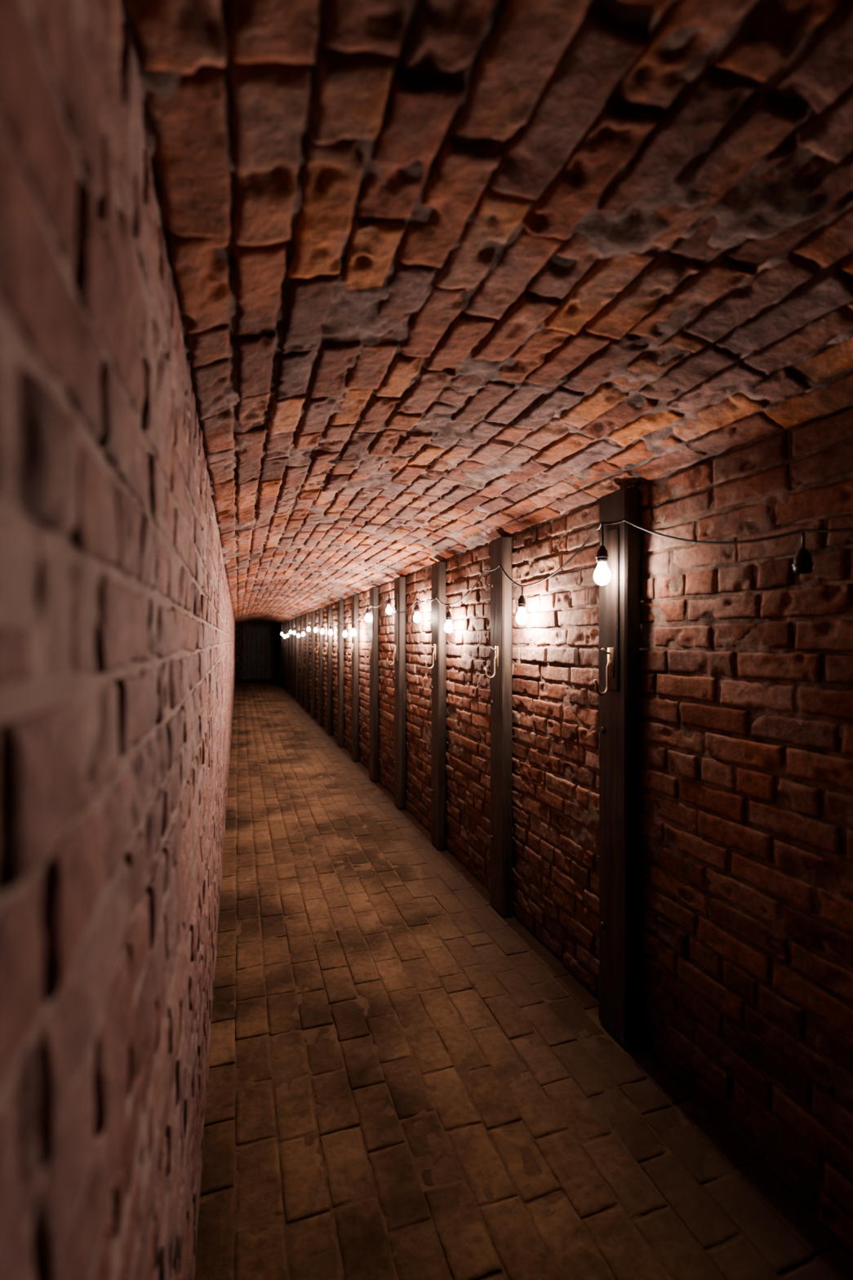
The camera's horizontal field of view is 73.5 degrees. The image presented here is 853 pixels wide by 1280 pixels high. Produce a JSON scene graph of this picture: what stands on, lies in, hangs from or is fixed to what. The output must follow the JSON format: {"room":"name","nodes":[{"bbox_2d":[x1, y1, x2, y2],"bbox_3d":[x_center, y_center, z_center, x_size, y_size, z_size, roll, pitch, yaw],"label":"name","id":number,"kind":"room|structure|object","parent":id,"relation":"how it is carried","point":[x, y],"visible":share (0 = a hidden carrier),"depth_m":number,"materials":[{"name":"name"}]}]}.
{"room":"underground brick tunnel","nodes":[
{"label":"underground brick tunnel","id":0,"kind":"room"},
{"bbox_2d":[0,0,235,1279],"bbox_3d":[-2.910,0.410,8.517,0.028,1.880,22.000,0,0,-18],"label":"wall","id":1,"kind":"structure","parent":0,"point":[117,623],"depth_m":0.37,"materials":[{"name":"brick"}]},
{"bbox_2d":[235,621,276,679],"bbox_3d":[-5.709,0.330,19.172,1.406,2.000,0.041,0,0,-18],"label":"wall","id":2,"kind":"structure","parent":0,"point":[238,628],"depth_m":19.11,"materials":[{"name":"brick"}]},
{"bbox_2d":[242,626,270,679],"bbox_3d":[-5.681,0.425,19.090,0.898,1.790,0.067,0,0,-18],"label":"door","id":3,"kind":"structure","parent":2,"relation":"in","point":[255,639],"depth_m":19.08,"materials":[{"name":"brown wood"}]},
{"bbox_2d":[120,0,852,624],"bbox_3d":[-2.263,-0.595,8.730,1.399,0.206,22.000,0,0,-18],"label":"ceiling","id":4,"kind":"structure","parent":0,"point":[451,277],"depth_m":0.89,"materials":[{"name":"brick"}]},
{"bbox_2d":[194,679,852,1279],"bbox_3d":[-2.263,1.345,8.731,1.426,0.038,22.002,0,0,-18],"label":"floor","id":5,"kind":"structure","parent":0,"point":[406,1082],"depth_m":1.67,"materials":[{"name":"brick"}]},
{"bbox_2d":[280,622,283,685],"bbox_3d":[-4.235,0.414,16.735,0.062,1.824,0.154,0,0,-18],"label":"timber post","id":6,"kind":"object","parent":5,"relation":"on","point":[282,624],"visible":0.97,"depth_m":16.67,"materials":[{"name":"brown wood"}]},
{"bbox_2d":[283,622,285,688],"bbox_3d":[-3.948,0.414,15.864,0.061,1.824,0.154,0,0,-18],"label":"timber post","id":7,"kind":"object","parent":5,"relation":"on","point":[284,623],"visible":0.94,"depth_m":15.80,"materials":[{"name":"brown wood"}]},
{"bbox_2d":[285,621,288,690],"bbox_3d":[-3.663,0.414,14.992,0.068,1.824,0.154,0,0,-18],"label":"timber post","id":8,"kind":"object","parent":5,"relation":"on","point":[286,622],"visible":0.92,"depth_m":14.93,"materials":[{"name":"brown wood"}]},
{"bbox_2d":[288,619,291,693],"bbox_3d":[-3.373,0.414,14.123,0.062,1.824,0.154,0,0,-18],"label":"timber post","id":9,"kind":"object","parent":5,"relation":"on","point":[290,620],"visible":0.99,"depth_m":14.05,"materials":[{"name":"brown wood"}]},
{"bbox_2d":[291,618,294,697],"bbox_3d":[-3.088,0.414,13.251,0.067,1.824,0.152,0,0,-18],"label":"timber post","id":10,"kind":"object","parent":5,"relation":"on","point":[293,620],"visible":0.88,"depth_m":13.18,"materials":[{"name":"wood"}]},
{"bbox_2d":[295,617,298,701],"bbox_3d":[-2.804,0.414,12.379,0.072,1.824,0.154,0,0,-18],"label":"timber post","id":11,"kind":"object","parent":5,"relation":"on","point":[296,618],"visible":0.98,"depth_m":12.31,"materials":[{"name":"wood"}]},
{"bbox_2d":[300,615,303,706],"bbox_3d":[-2.511,0.414,11.511,0.061,1.824,0.154,0,0,-18],"label":"timber post","id":12,"kind":"object","parent":5,"relation":"on","point":[301,616],"visible":0.91,"depth_m":11.44,"materials":[{"name":"brown wood"}]},
{"bbox_2d":[304,613,309,711],"bbox_3d":[-2.227,0.414,10.638,0.068,1.824,0.155,0,0,-18],"label":"timber post","id":13,"kind":"object","parent":5,"relation":"on","point":[307,615],"visible":0.98,"depth_m":10.57,"materials":[{"name":"wood"}]},
{"bbox_2d":[311,610,315,718],"bbox_3d":[-1.939,0.414,9.767,0.069,1.824,0.154,0,0,-18],"label":"timber post","id":14,"kind":"object","parent":5,"relation":"on","point":[313,612],"visible":0.98,"depth_m":9.70,"materials":[{"name":"wood"}]},
{"bbox_2d":[318,608,323,725],"bbox_3d":[-1.649,0.414,8.897,0.061,1.824,0.154,0,0,-18],"label":"timber post","id":15,"kind":"object","parent":5,"relation":"on","point":[320,610],"visible":0.97,"depth_m":8.83,"materials":[{"name":"brown wood"}]},
{"bbox_2d":[326,604,332,735],"bbox_3d":[-1.364,0.414,8.026,0.068,1.824,0.155,0,0,-18],"label":"timber post","id":16,"kind":"object","parent":5,"relation":"on","point":[329,607],"visible":0.98,"depth_m":7.96,"materials":[{"name":"wood"}]},
{"bbox_2d":[337,600,344,746],"bbox_3d":[-1.079,0.414,7.155,0.071,1.824,0.153,0,0,-18],"label":"timber post","id":17,"kind":"object","parent":5,"relation":"on","point":[340,603],"visible":1,"depth_m":7.09,"materials":[{"name":"brown wood"}]},
{"bbox_2d":[351,594,359,761],"bbox_3d":[-0.787,0.414,6.284,0.063,1.824,0.153,0,0,-18],"label":"timber post","id":18,"kind":"object","parent":5,"relation":"on","point":[355,597],"visible":0.98,"depth_m":6.22,"materials":[{"name":"wood"}]},
{"bbox_2d":[346,643,353,657],"bbox_3d":[-0.843,0.114,6.242,0.080,0.157,0.028,0,0,-23],"label":"coat hook","id":19,"kind":"object","parent":18,"relation":"attached to","point":[352,644],"visible":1,"depth_m":6.25,"materials":[{"name":"metal"}]},
{"bbox_2d":[368,586,378,782],"bbox_3d":[-0.501,0.414,5.413,0.065,1.824,0.154,0,0,-18],"label":"timber post","id":20,"kind":"object","parent":5,"relation":"on","point":[374,591],"visible":1,"depth_m":5.35,"materials":[{"name":"brown wood"}]},
{"bbox_2d":[363,643,371,659],"bbox_3d":[-0.558,0.108,5.371,0.080,0.157,0.028,0,0,-23],"label":"coat hook","id":21,"kind":"object","parent":20,"relation":"attached to","point":[370,645],"visible":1,"depth_m":5.37,"materials":[{"name":"metal"}]},
{"bbox_2d":[394,576,405,808],"bbox_3d":[-0.215,0.414,4.543,0.068,1.824,0.154,0,0,-18],"label":"timber post","id":22,"kind":"object","parent":5,"relation":"on","point":[399,582],"visible":1,"depth_m":4.48,"materials":[{"name":"brown wood"}]},
{"bbox_2d":[386,644,395,665],"bbox_3d":[-0.280,0.119,4.497,0.080,0.157,0.028,0,0,-23],"label":"coat hook","id":23,"kind":"object","parent":22,"relation":"attached to","point":[394,646],"visible":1,"depth_m":4.50,"materials":[{"name":"metal"}]},
{"bbox_2d":[431,560,446,849],"bbox_3d":[0.075,0.414,3.673,0.062,1.824,0.153,0,0,-18],"label":"timber post","id":24,"kind":"object","parent":5,"relation":"on","point":[438,569],"visible":0.99,"depth_m":3.61,"materials":[{"name":"brown wood"}]},
{"bbox_2d":[424,644,435,669],"bbox_3d":[0.021,0.107,3.630,0.080,0.157,0.028,0,0,-23],"label":"coat hook","id":25,"kind":"object","parent":24,"relation":"attached to","point":[434,645],"visible":1,"depth_m":3.63,"materials":[{"name":"metal"}]},
{"bbox_2d":[489,536,512,917],"bbox_3d":[0.363,0.414,2.802,0.061,1.824,0.154,0,0,-18],"label":"timber post","id":26,"kind":"object","parent":5,"relation":"on","point":[501,587],"visible":0.98,"depth_m":2.74,"materials":[{"name":"brown wood"}]},
{"bbox_2d":[484,645,498,678],"bbox_3d":[0.308,0.108,2.760,0.080,0.157,0.028,0,0,-23],"label":"coat hook","id":27,"kind":"object","parent":26,"relation":"attached to","point":[496,647],"visible":1,"depth_m":2.76,"materials":[{"name":"metal"}]},
{"bbox_2d":[598,487,639,1047],"bbox_3d":[0.646,0.414,1.929,0.071,1.824,0.154,0,0,-18],"label":"timber post","id":28,"kind":"object","parent":5,"relation":"on","point":[619,577],"visible":0.91,"depth_m":1.87,"materials":[{"name":"wood"}]},
{"bbox_2d":[593,647,613,695],"bbox_3d":[0.579,0.104,1.883,0.080,0.157,0.028,0,0,-23],"label":"coat hook","id":29,"kind":"object","parent":28,"relation":"attached to","point":[610,667],"visible":1,"depth_m":1.89,"materials":[{"name":"metal"}]},
{"bbox_3d":[0.936,0.414,1.060,0.064,1.824,0.154,0,0,-18],"label":"timber post","id":30,"kind":"object","parent":5,"relation":"on","visible":0},
{"bbox_2d":[278,519,852,635],"bbox_3d":[-1.557,-0.217,8.448,0.126,0.372,19.423,0,0,-18],"label":"string lights","id":31,"kind":"object","parent":30,"relation":"hanging from","point":[802,563],"visible":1,"depth_m":1.82,"materials":[{"name":"rubber"}]},
{"bbox_2d":[386,597,391,605],"bbox_3d":[-0.310,-0.335,4.752,0.041,0.097,0.041,0,0,-18],"label":"socket","id":32,"kind":"object","parent":31,"relation":"attached to","point":[388,600],"depth_m":4.74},
{"bbox_2d":[414,600,420,612],"bbox_3d":[-0.065,-0.243,4.012,0.041,0.097,0.041,0,0,-18],"label":"socket","id":33,"kind":"object","parent":31,"relation":"attached to","point":[417,609],"depth_m":4.00,"materials":[{"name":"black plastic"}]},
{"bbox_2d":[444,604,452,620],"bbox_3d":[0.132,-0.165,3.413,0.041,0.097,0.041,0,0,-18],"label":"socket","id":34,"kind":"object","parent":31,"relation":"attached to","point":[448,615],"depth_m":3.40,"materials":[{"name":"black plastic"}]},
{"bbox_2d":[517,586,526,608],"bbox_3d":[0.421,-0.189,2.521,0.041,0.097,0.041,0,0,-18],"label":"socket","id":35,"kind":"object","parent":31,"relation":"attached to","point":[522,603],"depth_m":2.51,"materials":[{"name":"black plastic"}]},
{"bbox_2d":[595,522,608,563],"bbox_3d":[0.576,-0.319,1.875,0.041,0.132,0.041,0,0,-18],"label":"socket","id":36,"kind":"object","parent":31,"relation":"attached to","point":[602,557],"depth_m":1.86,"materials":[{"name":"black plastic"}]},
{"bbox_2d":[791,531,813,573],"bbox_3d":[0.842,-0.197,1.278,0.041,0.097,0.041,0,0,-18],"label":"socket","id":37,"kind":"object","parent":31,"relation":"attached to","point":[802,563],"depth_m":1.27,"materials":[{"name":"black plastic"}]},
{"bbox_2d":[287,404,852,1253],"bbox_3d":[-1.597,0.410,8.950,0.070,1.880,22.000,0,0,-18],"label":"wall","id":38,"kind":"structure","parent":0,"point":[746,660],"depth_m":1.62,"materials":[{"name":"brick"}]}
]}

